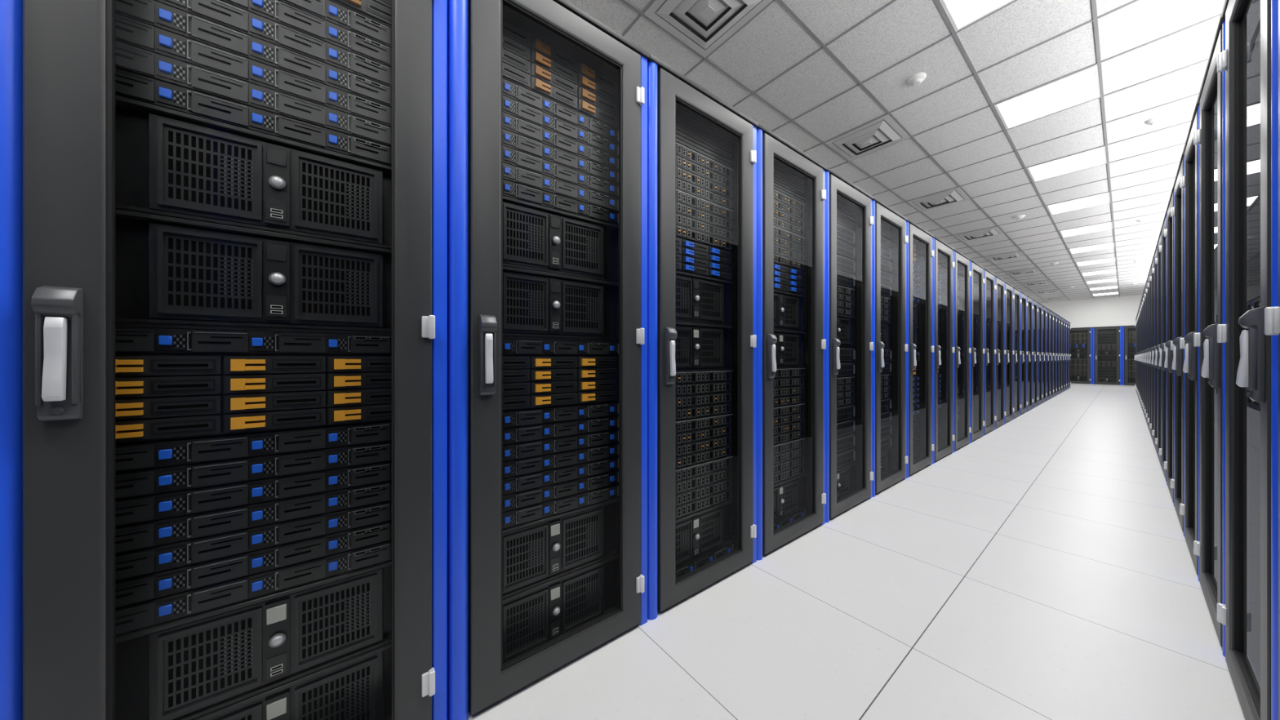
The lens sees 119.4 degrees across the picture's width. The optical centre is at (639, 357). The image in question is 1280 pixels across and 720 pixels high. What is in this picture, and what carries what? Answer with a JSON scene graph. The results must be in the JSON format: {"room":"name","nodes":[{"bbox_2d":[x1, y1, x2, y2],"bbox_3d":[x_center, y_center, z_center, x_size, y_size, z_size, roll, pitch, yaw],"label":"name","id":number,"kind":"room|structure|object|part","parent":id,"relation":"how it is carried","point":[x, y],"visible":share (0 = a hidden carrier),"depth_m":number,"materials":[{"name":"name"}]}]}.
{"room":"server room","nodes":[
{"label":"server room","id":0,"kind":"room"},
{"bbox_2d":[467,382,1244,719],"bbox_3d":[8.089,1.070,6.869,26.800,0.100,4.400,0,0,-38],"label":"floor","id":1,"kind":"structure","parent":0,"point":[1042,567],"depth_m":1.50,"materials":[{"name":"tile"}]},
{"bbox_2d":[0,0,447,719],"bbox_3d":[-1.089,-0.075,1.181,0.700,2.190,1.035,0,0,-38],"label":"rack","id":2,"kind":"object","parent":1,"relation":"on","point":[224,223],"visible":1,"depth_m":0.82,"materials":[{"name":"black"}]},
{"bbox_3d":[-0.984,-0.007,0.631,0.041,0.229,0.035,0,0,-38],"label":"door handle","id":3,"kind":"part","parent":2,"relation":"part of","materials":[{"name":"silver metal"}]},
{"bbox_2d":[447,0,649,719],"bbox_3d":[-0.535,-0.075,1.609,0.700,2.190,1.035,0,0,-38],"label":"rack","id":4,"kind":"object","parent":1,"relation":"on","point":[547,103],"visible":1,"depth_m":1.26,"materials":[{"name":"black"}]},
{"bbox_3d":[-0.429,-0.007,1.059,0.041,0.229,0.035,0,0,-38],"label":"door handle","id":5,"kind":"part","parent":4,"relation":"part of","materials":[{"name":"silver metal"}]},
{"bbox_2d":[647,53,758,620],"bbox_3d":[0.020,-0.075,2.036,0.700,2.190,1.035,0,0,-38],"label":"rack","id":6,"kind":"object","parent":1,"relation":"on","point":[702,149],"visible":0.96,"depth_m":1.72,"materials":[{"name":"black"}]},
{"bbox_3d":[0.125,-0.007,1.486,0.041,0.229,0.035,0,0,-38],"label":"door handle","id":7,"kind":"part","parent":6,"relation":"part of","materials":[{"name":"silver metal"}]},
{"bbox_2d":[756,123,826,559],"bbox_3d":[0.574,-0.075,2.464,0.700,2.190,1.035,0,0,-38],"label":"rack","id":8,"kind":"object","parent":1,"relation":"on","point":[791,191],"visible":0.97,"depth_m":2.19,"materials":[{"name":"black"}]},
{"bbox_3d":[0.679,-0.007,1.914,0.041,0.229,0.035,0,0,-38],"label":"door handle","id":9,"kind":"part","parent":8,"relation":"part of","materials":[{"name":"silver metal"}]},
{"bbox_2d":[825,167,873,522],"bbox_3d":[1.128,-0.075,2.891,0.700,2.190,1.035,0,0,-38],"label":"rack","id":10,"kind":"object","parent":1,"relation":"on","point":[849,220],"visible":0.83,"depth_m":2.65,"materials":[{"name":"black"}]},
{"bbox_3d":[1.234,-0.007,2.341,0.041,0.229,0.035,0,0,-38],"label":"door handle","id":11,"kind":"part","parent":10,"relation":"part of","materials":[{"name":"silver metal"}]},
{"bbox_2d":[871,196,907,497],"bbox_3d":[1.683,-0.075,3.319,0.700,2.190,1.035,0,0,-38],"label":"rack","id":12,"kind":"object","parent":1,"relation":"on","point":[889,237],"visible":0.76,"depth_m":3.08,"materials":[{"name":"black"}]},
{"bbox_3d":[1.788,-0.007,2.768,0.041,0.229,0.035,0,0,-38],"label":"door handle","id":13,"kind":"part","parent":12,"relation":"part of","materials":[{"name":"silver metal"}]},
{"bbox_2d":[906,218,933,478],"bbox_3d":[2.237,-0.075,3.746,0.700,2.190,1.035,0,0,-38],"label":"rack","id":14,"kind":"object","parent":1,"relation":"on","point":[919,252],"visible":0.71,"depth_m":3.52,"materials":[{"name":"black"}]},
{"bbox_3d":[2.342,-0.007,3.196,0.041,0.229,0.035,0,0,-38],"label":"door handle","id":15,"kind":"part","parent":14,"relation":"part of","materials":[{"name":"silver metal"}]},
{"bbox_2d":[932,235,955,463],"bbox_3d":[2.792,-0.075,4.173,0.700,2.190,1.035,0,0,-38],"label":"rack","id":16,"kind":"object","parent":1,"relation":"on","point":[943,264],"visible":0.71,"depth_m":3.94,"materials":[{"name":"black"}]},
{"bbox_3d":[2.897,-0.007,3.623,0.041,0.229,0.035,0,0,-38],"label":"door handle","id":17,"kind":"part","parent":16,"relation":"part of","materials":[{"name":"silver metal"}]},
{"bbox_2d":[953,248,971,452],"bbox_3d":[3.346,-0.075,4.601,0.700,2.190,1.035,0,0,-38],"label":"rack","id":18,"kind":"object","parent":1,"relation":"on","point":[962,273],"visible":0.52,"depth_m":4.37,"materials":[{"name":"black"}]},
{"bbox_3d":[3.451,-0.007,4.051,0.041,0.229,0.035,0,0,-38],"label":"door handle","id":19,"kind":"part","parent":18,"relation":"part of","materials":[{"name":"silver metal"}]},
{"bbox_2d":[969,258,985,443],"bbox_3d":[3.900,-0.075,5.028,0.700,2.190,1.035,0,0,-38],"label":"rack","id":20,"kind":"object","parent":1,"relation":"on","point":[977,281],"visible":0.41,"depth_m":4.80,"materials":[{"name":"black"}]},
{"bbox_3d":[4.005,-0.007,4.478,0.041,0.229,0.035,0,0,-38],"label":"door handle","id":21,"kind":"part","parent":20,"relation":"part of","materials":[{"name":"silver metal"}]},
{"bbox_2d":[983,267,995,435],"bbox_3d":[4.455,-0.075,5.456,0.700,2.190,1.035,0,0,-38],"label":"rack","id":22,"kind":"object","parent":1,"relation":"on","point":[989,286],"visible":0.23,"depth_m":5.22,"materials":[{"name":"black"}]},
{"bbox_3d":[4.560,-0.007,4.906,0.041,0.229,0.035,0,0,-38],"label":"door handle","id":23,"kind":"part","parent":22,"relation":"part of","materials":[{"name":"silver metal"}]},
{"bbox_2d":[995,275,1005,429],"bbox_3d":[5.009,-0.075,5.883,0.700,2.190,1.035,0,0,-38],"label":"rack","id":24,"kind":"object","parent":1,"relation":"on","point":[1000,292],"visible":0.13,"depth_m":5.65,"materials":[{"name":"black"}]},
{"bbox_3d":[5.114,-0.007,5.333,0.041,0.229,0.035,0,0,-38],"label":"door handle","id":25,"kind":"part","parent":24,"relation":"part of","materials":[{"name":"silver metal"}]},
{"bbox_2d":[1004,281,1014,424],"bbox_3d":[5.563,-0.075,6.311,0.700,2.190,1.035,0,0,-38],"label":"rack","id":26,"kind":"object","parent":1,"relation":"on","point":[1009,297],"visible":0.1,"depth_m":6.08,"materials":[{"name":"black"}]},
{"bbox_3d":[5.669,-0.007,5.760,0.041,0.229,0.035,0,0,-38],"label":"door handle","id":27,"kind":"part","parent":26,"relation":"part of","materials":[{"name":"silver metal"}]},
{"bbox_2d":[1013,286,1021,419],"bbox_3d":[6.118,-0.075,6.738,0.700,2.190,1.035,0,0,-38],"label":"rack","id":28,"kind":"object","parent":1,"relation":"on","point":[1016,292],"visible":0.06,"depth_m":6.50,"materials":[{"name":"black"}]},
{"bbox_3d":[6.223,-0.007,6.188,0.041,0.229,0.035,0,0,-38],"label":"door handle","id":29,"kind":"part","parent":28,"relation":"part of","materials":[{"name":"silver metal"}]},
{"bbox_2d":[1020,291,1027,415],"bbox_3d":[6.672,-0.075,7.165,0.700,2.190,1.035,0,0,-38],"label":"rack","id":30,"kind":"object","parent":1,"relation":"on","point":[1024,304],"visible":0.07,"depth_m":6.93,"materials":[{"name":"black"}]},
{"bbox_3d":[6.777,-0.007,6.615,0.041,0.229,0.035,0,0,-38],"label":"door handle","id":31,"kind":"part","parent":30,"relation":"part of","materials":[{"name":"silver metal"}]},
{"bbox_2d":[1026,295,1033,410],"bbox_3d":[7.226,-0.075,7.593,0.700,2.190,1.035,0,0,-38],"label":"rack","id":32,"kind":"object","parent":1,"relation":"on","point":[1029,300],"visible":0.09,"depth_m":7.36,"materials":[{"name":"black"}]},
{"bbox_3d":[7.332,-0.007,7.043,0.041,0.229,0.035,0,0,-38],"label":"door handle","id":33,"kind":"part","parent":32,"relation":"part of","materials":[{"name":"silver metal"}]},
{"bbox_2d":[1031,298,1038,408],"bbox_3d":[7.781,-0.075,8.020,0.700,2.190,1.035,0,0,-38],"label":"rack","id":34,"kind":"object","parent":1,"relation":"on","point":[1035,310],"visible":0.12,"depth_m":7.79,"materials":[{"name":"black"}]},
{"bbox_3d":[7.886,-0.007,7.470,0.041,0.229,0.035,0,0,-38],"label":"door handle","id":35,"kind":"part","parent":34,"relation":"part of","materials":[{"name":"silver metal"}]},
{"bbox_2d":[1037,302,1043,404],"bbox_3d":[8.335,-0.075,8.448,0.700,2.190,1.035,0,0,-38],"label":"rack","id":36,"kind":"object","parent":1,"relation":"on","point":[1040,313],"visible":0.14,"depth_m":8.21,"materials":[{"name":"black"}]},
{"bbox_2d":[1041,305,1047,403],"bbox_3d":[8.889,-0.075,8.875,0.700,2.190,1.035,0,0,-38],"label":"rack","id":37,"kind":"object","parent":1,"relation":"on","point":[1044,315],"visible":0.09,"depth_m":8.64,"materials":[{"name":"black"}]},
{"bbox_3d":[8.995,-0.007,8.325,0.041,0.229,0.035,0,0,-38],"label":"door handle","id":38,"kind":"part","parent":37,"relation":"part of","materials":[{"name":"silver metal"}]},
{"bbox_2d":[1045,307,1050,401],"bbox_3d":[9.444,-0.075,9.303,0.700,2.190,1.035,0,0,-38],"label":"rack","id":39,"kind":"object","parent":1,"relation":"on","point":[1047,310],"visible":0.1,"depth_m":9.06,"materials":[{"name":"black"}]},
{"bbox_2d":[1049,309,1053,398],"bbox_3d":[9.998,-0.075,9.730,0.700,2.190,1.035,0,0,-38],"label":"rack","id":40,"kind":"object","parent":1,"relation":"on","point":[1051,318],"visible":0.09,"depth_m":9.49,"materials":[{"name":"black"}]},
{"bbox_2d":[1053,312,1057,396],"bbox_3d":[10.552,-0.075,10.157,0.700,2.190,1.035,0,0,-38],"label":"rack","id":41,"kind":"object","parent":1,"relation":"on","point":[1055,320],"visible":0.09,"depth_m":9.92,"materials":[{"name":"black"}]},
{"bbox_2d":[1056,314,1059,395],"bbox_3d":[11.107,-0.075,10.585,0.700,2.190,1.035,0,0,-38],"label":"rack","id":42,"kind":"object","parent":1,"relation":"on","point":[1057,315],"visible":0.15,"depth_m":10.35,"materials":[{"name":"black"}]},
{"bbox_2d":[1058,315,1062,394],"bbox_3d":[11.661,-0.075,11.012,0.700,2.190,1.035,0,0,-38],"label":"rack","id":43,"kind":"object","parent":1,"relation":"on","point":[1060,317],"visible":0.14,"depth_m":10.77,"materials":[{"name":"black"}]},
{"bbox_2d":[1061,317,1064,392],"bbox_3d":[12.215,-0.075,11.440,0.700,2.190,1.035,0,0,-38],"label":"rack","id":44,"kind":"object","parent":1,"relation":"on","point":[1062,318],"visible":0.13,"depth_m":11.20,"materials":[{"name":"black"}]},
{"bbox_2d":[1063,319,1066,391],"bbox_3d":[12.770,-0.075,11.867,0.700,2.190,1.035,0,0,-38],"label":"rack","id":45,"kind":"object","parent":1,"relation":"on","point":[1064,320],"visible":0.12,"depth_m":11.63,"materials":[{"name":"black"}]},
{"bbox_2d":[1066,320,1069,389],"bbox_3d":[13.324,-0.075,12.295,0.700,2.190,1.035,0,0,-38],"label":"rack","id":46,"kind":"object","parent":1,"relation":"on","point":[1067,322],"visible":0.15,"depth_m":12.06,"materials":[{"name":"black"}]},
{"bbox_2d":[1068,321,1071,388],"bbox_3d":[13.879,-0.075,12.722,0.700,2.190,1.035,0,0,-38],"label":"rack","id":47,"kind":"object","parent":1,"relation":"on","point":[1069,328],"visible":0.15,"depth_m":12.48,"materials":[{"name":"black"}]},
{"bbox_2d":[1070,327,1092,383],"bbox_3d":[17.596,-0.075,14.982,1.035,2.190,0.700,0,0,-38],"label":"rack","id":48,"kind":"object","parent":1,"relation":"on","point":[1081,338],"visible":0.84,"depth_m":14.69,"materials":[{"name":"black"}]},
{"bbox_2d":[1092,325,1121,385],"bbox_3d":[18.023,-0.075,14.427,1.035,2.190,0.700,0,0,-38],"label":"rack","id":49,"kind":"object","parent":1,"relation":"on","point":[1106,340],"visible":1,"depth_m":14.18,"materials":[{"name":"black"}]},
{"bbox_2d":[1121,325,1135,385],"bbox_3d":[18.451,-0.075,13.873,1.035,2.190,0.700,0,0,-38],"label":"rack","id":50,"kind":"object","parent":1,"relation":"on","point":[1128,332],"visible":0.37,"depth_m":13.76,"materials":[{"name":"black"}]},
{"bbox_2d":[1133,318,1136,391],"bbox_3d":[15.299,-0.075,10.929,0.700,2.190,1.035,0,0,-38],"label":"rack","id":51,"kind":"object","parent":1,"relation":"on","point":[1135,318],"visible":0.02,"depth_m":11.45,"materials":[{"name":"black"}]},
{"bbox_3d":[15.018,-0.070,11.312,0.608,2.152,0.047,0,0,-38],"label":"door frame","id":52,"kind":"part","parent":51,"relation":"part of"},
{"bbox_2d":[1134,315,1137,393],"bbox_3d":[14.190,-0.075,10.075,0.700,2.190,1.035,0,0,-38],"label":"rack","id":53,"kind":"object","parent":1,"relation":"on","point":[1136,315],"visible":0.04,"depth_m":10.60,"materials":[{"name":"black"}]},
{"bbox_3d":[13.909,-0.070,10.457,0.608,2.152,0.047,0,0,-38],"label":"door frame","id":54,"kind":"part","parent":53,"relation":"part of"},
{"bbox_2d":[1135,313,1137,395],"bbox_3d":[13.636,-0.075,9.647,0.700,2.190,1.035,0,0,-38],"label":"rack","id":55,"kind":"object","parent":1,"relation":"on","point":[1137,313],"visible":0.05,"depth_m":9.85,"materials":[{"name":"black"}]},
{"bbox_3d":[13.355,-0.070,10.029,0.608,2.152,0.047,0,0,-38],"label":"door frame","id":56,"kind":"part","parent":55,"relation":"part of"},
{"bbox_2d":[1136,309,1138,398],"bbox_3d":[12.527,-0.075,8.792,0.700,2.190,1.035,0,0,-38],"label":"rack","id":57,"kind":"object","parent":1,"relation":"on","point":[1138,309],"visible":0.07,"depth_m":9.31,"materials":[{"name":"black"}]},
{"bbox_3d":[12.246,-0.070,9.174,0.608,2.152,0.047,0,0,-38],"label":"door frame","id":58,"kind":"part","parent":57,"relation":"part of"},
{"bbox_2d":[1137,306,1139,400],"bbox_3d":[11.973,-0.075,8.365,0.700,2.190,1.035,0,0,-38],"label":"rack","id":59,"kind":"object","parent":1,"relation":"on","point":[1139,307],"visible":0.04,"depth_m":8.88,"materials":[{"name":"black"}]},
{"bbox_3d":[11.692,-0.070,8.747,0.608,2.152,0.047,0,0,-38],"label":"door frame","id":60,"kind":"part","parent":59,"relation":"part of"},
{"bbox_2d":[1137,304,1140,403],"bbox_3d":[11.418,-0.075,7.937,0.700,2.190,1.035,0,0,-38],"label":"rack","id":61,"kind":"object","parent":1,"relation":"on","point":[1140,304],"visible":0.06,"depth_m":8.46,"materials":[{"name":"black"}]},
{"bbox_3d":[11.137,-0.070,8.319,0.608,2.152,0.047,0,0,-38],"label":"door frame","id":62,"kind":"part","parent":61,"relation":"part of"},
{"bbox_2d":[1137,301,1141,405],"bbox_3d":[10.864,-0.075,7.510,0.700,2.190,1.035,0,0,-38],"label":"rack","id":63,"kind":"object","parent":1,"relation":"on","point":[1140,312],"visible":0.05,"depth_m":8.03,"materials":[{"name":"black"}]},
{"bbox_2d":[1138,297,1142,408],"bbox_3d":[10.309,-0.075,7.082,0.700,2.190,1.035,0,0,-38],"label":"rack","id":64,"kind":"object","parent":1,"relation":"on","point":[1140,308],"visible":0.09,"depth_m":7.60,"materials":[{"name":"black"}]},
{"bbox_2d":[1139,294,1142,410],"bbox_3d":[9.755,-0.075,6.655,0.700,2.190,1.035,0,0,-38],"label":"rack","id":65,"kind":"object","parent":1,"relation":"on","point":[1142,295],"visible":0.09,"depth_m":7.18,"materials":[{"name":"black"}]},
{"bbox_3d":[9.474,-0.070,7.037,0.608,2.152,0.047,0,0,-38],"label":"door frame","id":66,"kind":"part","parent":65,"relation":"part of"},
{"bbox_2d":[1141,290,1144,415],"bbox_3d":[9.201,-0.075,6.228,0.700,2.190,1.035,0,0,-38],"label":"rack","id":67,"kind":"object","parent":1,"relation":"on","point":[1143,303],"visible":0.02,"depth_m":6.74,"materials":[{"name":"black"}]},
{"bbox_2d":[1142,285,1146,420],"bbox_3d":[8.646,-0.075,5.800,0.700,2.190,1.035,0,0,-38],"label":"rack","id":68,"kind":"object","parent":1,"relation":"on","point":[1144,289],"visible":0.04,"depth_m":6.05,"materials":[{"name":"black"}]},
{"bbox_2d":[1143,280,1147,424],"bbox_3d":[8.092,-0.075,5.373,0.700,2.190,1.035,0,0,-38],"label":"rack","id":69,"kind":"object","parent":1,"relation":"on","point":[1146,283],"visible":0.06,"depth_m":5.62,"materials":[{"name":"black"}]},
{"bbox_3d":[7.587,-0.007,5.615,0.041,0.229,0.035,0,0,-38],"label":"door handle","id":70,"kind":"part","parent":69,"relation":"part of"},
{"bbox_2d":[1144,273,1149,430],"bbox_3d":[7.538,-0.075,4.945,0.700,2.190,1.035,0,0,-38],"label":"rack","id":71,"kind":"object","parent":1,"relation":"on","point":[1148,277],"visible":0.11,"depth_m":5.19,"materials":[{"name":"black"}]},
{"bbox_3d":[7.032,-0.007,5.187,0.041,0.229,0.035,0,0,-38],"label":"door handle","id":72,"kind":"part","parent":71,"relation":"part of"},
{"bbox_3d":[7.257,-0.070,5.327,0.608,2.152,0.047,0,0,-38],"label":"door frame","id":73,"kind":"part","parent":71,"relation":"part of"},
{"bbox_2d":[1146,266,1151,436],"bbox_3d":[6.983,-0.075,4.518,0.700,2.190,1.035,0,0,-38],"label":"rack","id":74,"kind":"object","parent":1,"relation":"on","point":[1149,285],"visible":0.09,"depth_m":5.03,"materials":[{"name":"black"}]},
{"bbox_3d":[6.478,-0.007,4.760,0.041,0.229,0.035,0,0,-38],"label":"door handle","id":75,"kind":"part","parent":74,"relation":"part of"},
{"bbox_2d":[1148,256,1154,444],"bbox_3d":[6.429,-0.075,4.090,0.700,2.190,1.035,0,0,-38],"label":"rack","id":76,"kind":"object","parent":1,"relation":"on","point":[1151,277],"visible":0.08,"depth_m":4.60,"materials":[{"name":"black"}]},
{"bbox_3d":[5.924,-0.007,4.332,0.041,0.229,0.035,0,0,-38],"label":"door handle","id":77,"kind":"part","parent":76,"relation":"part of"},
{"bbox_2d":[1151,244,1157,454],"bbox_3d":[5.875,-0.075,3.663,0.700,2.190,1.035,0,0,-38],"label":"rack","id":78,"kind":"object","parent":1,"relation":"on","point":[1154,270],"visible":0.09,"depth_m":4.17,"materials":[{"name":"black"}]},
{"bbox_3d":[5.369,-0.007,3.905,0.041,0.229,0.035,0,0,-38],"label":"door handle","id":79,"kind":"part","parent":78,"relation":"part of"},
{"bbox_2d":[1154,231,1161,466],"bbox_3d":[5.320,-0.075,3.236,0.700,2.190,1.035,0,0,-38],"label":"rack","id":80,"kind":"object","parent":1,"relation":"on","point":[1157,260],"visible":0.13,"depth_m":3.75,"materials":[{"name":"black"}]},
{"bbox_3d":[4.815,-0.007,3.478,0.041,0.229,0.035,0,0,-38],"label":"door handle","id":81,"kind":"part","parent":80,"relation":"part of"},
{"bbox_2d":[1158,213,1167,484],"bbox_3d":[4.766,-0.075,2.808,0.700,2.190,1.035,0,0,-38],"label":"rack","id":82,"kind":"object","parent":1,"relation":"on","point":[1163,247],"visible":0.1,"depth_m":3.31,"materials":[{"name":"black"}]},
{"bbox_3d":[4.261,-0.007,3.050,0.041,0.229,0.035,0,0,-38],"label":"door handle","id":83,"kind":"part","parent":82,"relation":"part of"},
{"bbox_2d":[1164,186,1174,506],"bbox_3d":[4.212,-0.075,2.381,0.700,2.190,1.035,0,0,-38],"label":"rack","id":84,"kind":"object","parent":1,"relation":"on","point":[1169,232],"visible":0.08,"depth_m":2.88,"materials":[{"name":"black"}]},
{"bbox_3d":[3.706,-0.007,2.623,0.041,0.229,0.035,0,0,-38],"label":"door handle","id":85,"kind":"part","parent":84,"relation":"part of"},
{"bbox_2d":[1170,152,1184,536],"bbox_3d":[3.657,-0.075,1.953,0.700,2.190,1.035,0,0,-38],"label":"rack","id":86,"kind":"object","parent":1,"relation":"on","point":[1178,211],"visible":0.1,"depth_m":2.45,"materials":[{"name":"black"}]},
{"bbox_3d":[3.152,-0.007,2.195,0.041,0.229,0.035,0,0,-38],"label":"door handle","id":87,"kind":"part","parent":86,"relation":"part of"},
{"bbox_2d":[1179,102,1199,582],"bbox_3d":[3.103,-0.075,1.526,0.700,2.190,1.035,0,0,-38],"label":"rack","id":88,"kind":"object","parent":1,"relation":"on","point":[1190,181],"visible":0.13,"depth_m":2.02,"materials":[{"name":"black"}]},
{"bbox_3d":[2.598,-0.007,1.768,0.041,0.229,0.035,0,0,-38],"label":"door handle","id":89,"kind":"part","parent":88,"relation":"part of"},
{"bbox_2d":[1193,15,1225,657],"bbox_3d":[2.549,-0.075,1.099,0.700,2.190,1.035,0,0,-38],"label":"rack","id":90,"kind":"object","parent":1,"relation":"on","point":[1211,135],"visible":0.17,"depth_m":1.60,"materials":[{"name":"black"}]},
{"bbox_3d":[2.043,-0.007,1.340,0.041,0.229,0.035,0,0,-38],"label":"door handle","id":91,"kind":"part","parent":90,"relation":"part of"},
{"bbox_2d":[1217,0,1278,719],"bbox_3d":[1.994,-0.075,0.671,0.700,2.190,1.035,0,0,-38],"label":"rack","id":92,"kind":"object","parent":1,"relation":"on","point":[1249,60],"visible":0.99,"depth_m":1.17,"materials":[{"name":"black"}]},
{"bbox_3d":[1.489,-0.007,0.913,0.041,0.229,0.035,0,0,-38],"label":"door handle","id":93,"kind":"part","parent":92,"relation":"part of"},
{"bbox_2d":[1264,0,1279,719],"bbox_3d":[1.440,-0.075,0.244,0.700,2.190,1.035,0,0,-38],"label":"rack","id":94,"kind":"object","parent":1,"relation":"on","point":[1272,314],"visible":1,"depth_m":0.81,"materials":[{"name":"black"}]},
{"bbox_2d":[566,0,1225,302],"bbox_3d":[8.089,-2.310,6.869,26.800,0.100,4.400,0,0,-38],"label":"ceiling","id":95,"kind":"structure","parent":0,"point":[772,42],"depth_m":3.26,"materials":[{"name":"tile"}]},
{"bbox_2d":[644,0,772,57],"bbox_3d":[0.435,-2.234,2.397,0.585,0.052,0.585,0,0,-38],"label":"ceiling air vent","id":96,"kind":"object","parent":95,"relation":"in","point":[703,25],"depth_m":2.47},
{"bbox_2d":[824,114,910,160],"bbox_3d":[2.351,-2.234,3.874,0.585,0.052,0.585,0,0,-38],"label":"ceiling air vent","id":97,"kind":"object","parent":95,"relation":"in","point":[882,132],"depth_m":3.82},
{"bbox_2d":[907,72,926,85],"bbox_3d":[2.239,-2.238,3.024,0.124,0.044,0.124,0,0,-38],"label":"smoke detector","id":98,"kind":"object","parent":95,"relation":"attached to","point":[916,79],"visible":1,"depth_m":3.00,"materials":[{"name":"white plastic"}]},
{"bbox_2d":[620,0,1221,302],"bbox_3d":[7.574,-2.256,6.472,25.300,0.007,4.200,0,0,-38],"label":"grid","id":99,"kind":"object","parent":95,"relation":"attached to","point":[1095,20],"depth_m":3.50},
{"bbox_2d":[906,186,969,211],"bbox_3d":[4.268,-2.234,5.352,0.585,0.052,0.585,0,0,-38],"label":"ceiling air vent","id":100,"kind":"object","parent":95,"relation":"in","point":[953,195],"depth_m":5.29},
{"bbox_2d":[939,0,1014,31],"bbox_3d":[2.132,-2.256,2.177,0.585,0.008,0.585,0,0,-38],"label":"ceiling light panel","id":101,"kind":"object","parent":95,"relation":"attached to","point":[961,14],"depth_m":2.42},
{"bbox_2d":[954,226,1004,241],"bbox_3d":[6.184,-2.234,6.830,0.585,0.052,0.585,0,0,-38],"label":"ceiling air vent","id":102,"kind":"object","parent":95,"relation":"in","point":[992,231],"depth_m":6.76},
{"bbox_2d":[983,250,1025,261],"bbox_3d":[8.100,-2.234,8.307,0.585,0.052,0.585,0,0,-38],"label":"ceiling air vent","id":103,"kind":"object","parent":95,"relation":"in","point":[1011,255],"depth_m":8.24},
{"bbox_2d":[1013,214,1025,219],"bbox_3d":[6.072,-2.238,5.979,0.124,0.044,0.124,0,0,-38],"label":"smoke detector","id":104,"kind":"object","parent":95,"relation":"attached to","point":[1018,217],"visible":1,"depth_m":5.95,"materials":[{"name":"white plastic"}]},
{"bbox_2d":[1005,267,1039,275],"bbox_3d":[10.017,-2.234,9.785,0.585,0.052,0.585,0,0,-38],"label":"ceiling air vent","id":105,"kind":"object","parent":95,"relation":"in","point":[1035,269],"depth_m":9.72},
{"bbox_2d":[1021,280,1051,285],"bbox_3d":[11.933,-2.234,11.263,0.585,0.052,0.585,0,0,-38],"label":"ceiling air vent","id":106,"kind":"object","parent":95,"relation":"in","point":[1046,281],"depth_m":11.17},
{"bbox_2d":[1032,288,1060,293],"bbox_3d":[13.850,-2.234,12.740,0.585,0.052,0.585,0,0,-38],"label":"ceiling air vent","id":107,"kind":"object","parent":95,"relation":"in","point":[1057,290],"depth_m":12.65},
{"bbox_2d":[994,64,1100,129],"bbox_3d":[3.569,-2.256,3.285,0.585,0.008,0.585,0,0,-38],"label":"ceiling light panel","id":108,"kind":"object","parent":95,"relation":"attached to","point":[1082,86],"depth_m":3.26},
{"bbox_2d":[1043,296,1066,300],"bbox_3d":[15.766,-2.234,14.218,0.585,0.052,0.585,0,0,-38],"label":"ceiling air vent","id":109,"kind":"object","parent":95,"relation":"in","point":[1055,298],"depth_m":14.13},
{"bbox_2d":[1026,146,1106,182],"bbox_3d":[5.006,-2.256,4.394,0.585,0.008,0.585,0,0,-38],"label":"ceiling light panel","id":110,"kind":"object","parent":95,"relation":"attached to","point":[1095,157],"depth_m":4.37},
{"bbox_2d":[1046,191,1110,215],"bbox_3d":[6.444,-2.256,5.502,0.585,0.008,0.585,0,0,-38],"label":"ceiling light panel","id":111,"kind":"object","parent":95,"relation":"attached to","point":[1103,198],"depth_m":5.48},
{"bbox_2d":[1059,222,1112,237],"bbox_3d":[7.881,-2.256,6.610,0.585,0.008,0.585,0,0,-38],"label":"ceiling light panel","id":112,"kind":"object","parent":95,"relation":"attached to","point":[1104,226],"depth_m":6.60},
{"bbox_2d":[1068,242,1114,253],"bbox_3d":[9.318,-2.256,7.718,0.585,0.008,0.585,0,0,-38],"label":"ceiling light panel","id":113,"kind":"object","parent":95,"relation":"attached to","point":[1106,246],"depth_m":7.73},
{"bbox_2d":[1075,257,1115,266],"bbox_3d":[10.756,-2.256,8.827,0.585,0.008,0.585,0,0,-38],"label":"ceiling light panel","id":114,"kind":"object","parent":95,"relation":"in","point":[1110,260],"depth_m":8.79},
{"bbox_2d":[1081,269,1116,275],"bbox_3d":[12.193,-2.256,9.935,0.585,0.008,0.585,0,0,-38],"label":"ceiling light panel","id":115,"kind":"object","parent":95,"relation":"in","point":[1111,270],"depth_m":9.96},
{"bbox_2d":[1085,278,1117,284],"bbox_3d":[13.630,-2.256,11.043,0.585,0.008,0.585,0,0,-38],"label":"ceiling light panel","id":116,"kind":"object","parent":95,"relation":"in","point":[1113,279],"depth_m":11.05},
{"bbox_2d":[1088,285,1118,290],"bbox_3d":[15.068,-2.256,12.151,0.585,0.008,0.585,0,0,-38],"label":"ceiling light panel","id":117,"kind":"object","parent":95,"relation":"in","point":[1115,286],"depth_m":12.21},
{"bbox_2d":[1092,292,1119,295],"bbox_3d":[16.505,-2.256,13.260,0.585,0.008,0.585,0,0,-38],"label":"ceiling light panel","id":118,"kind":"object","parent":95,"relation":"in","point":[1111,293],"depth_m":13.32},
{"bbox_2d":[1137,218,1149,222],"bbox_3d":[8.252,-2.238,6.133,0.124,0.044,0.124,0,0,-38],"label":"smoke detector","id":119,"kind":"object","parent":95,"relation":"attached to","point":[1143,220],"visible":1,"depth_m":6.11,"materials":[{"name":"white plastic"}]},
{"bbox_2d":[1145,115,1167,125],"bbox_3d":[4.895,-2.238,3.544,0.124,0.044,0.124,0,0,-38],"label":"smoke detector","id":120,"kind":"object","parent":95,"relation":"attached to","point":[1157,120],"visible":1,"depth_m":3.52,"materials":[{"name":"white plastic"}]},
{"bbox_2d":[1040,294,1142,328],"bbox_3d":[17.646,-1.717,14.237,0.125,1.086,4.200,0,0,-38],"label":"wall","id":121,"kind":"structure","parent":0,"point":[1122,310],"depth_m":14.28,"materials":[{"name":"white paint"}]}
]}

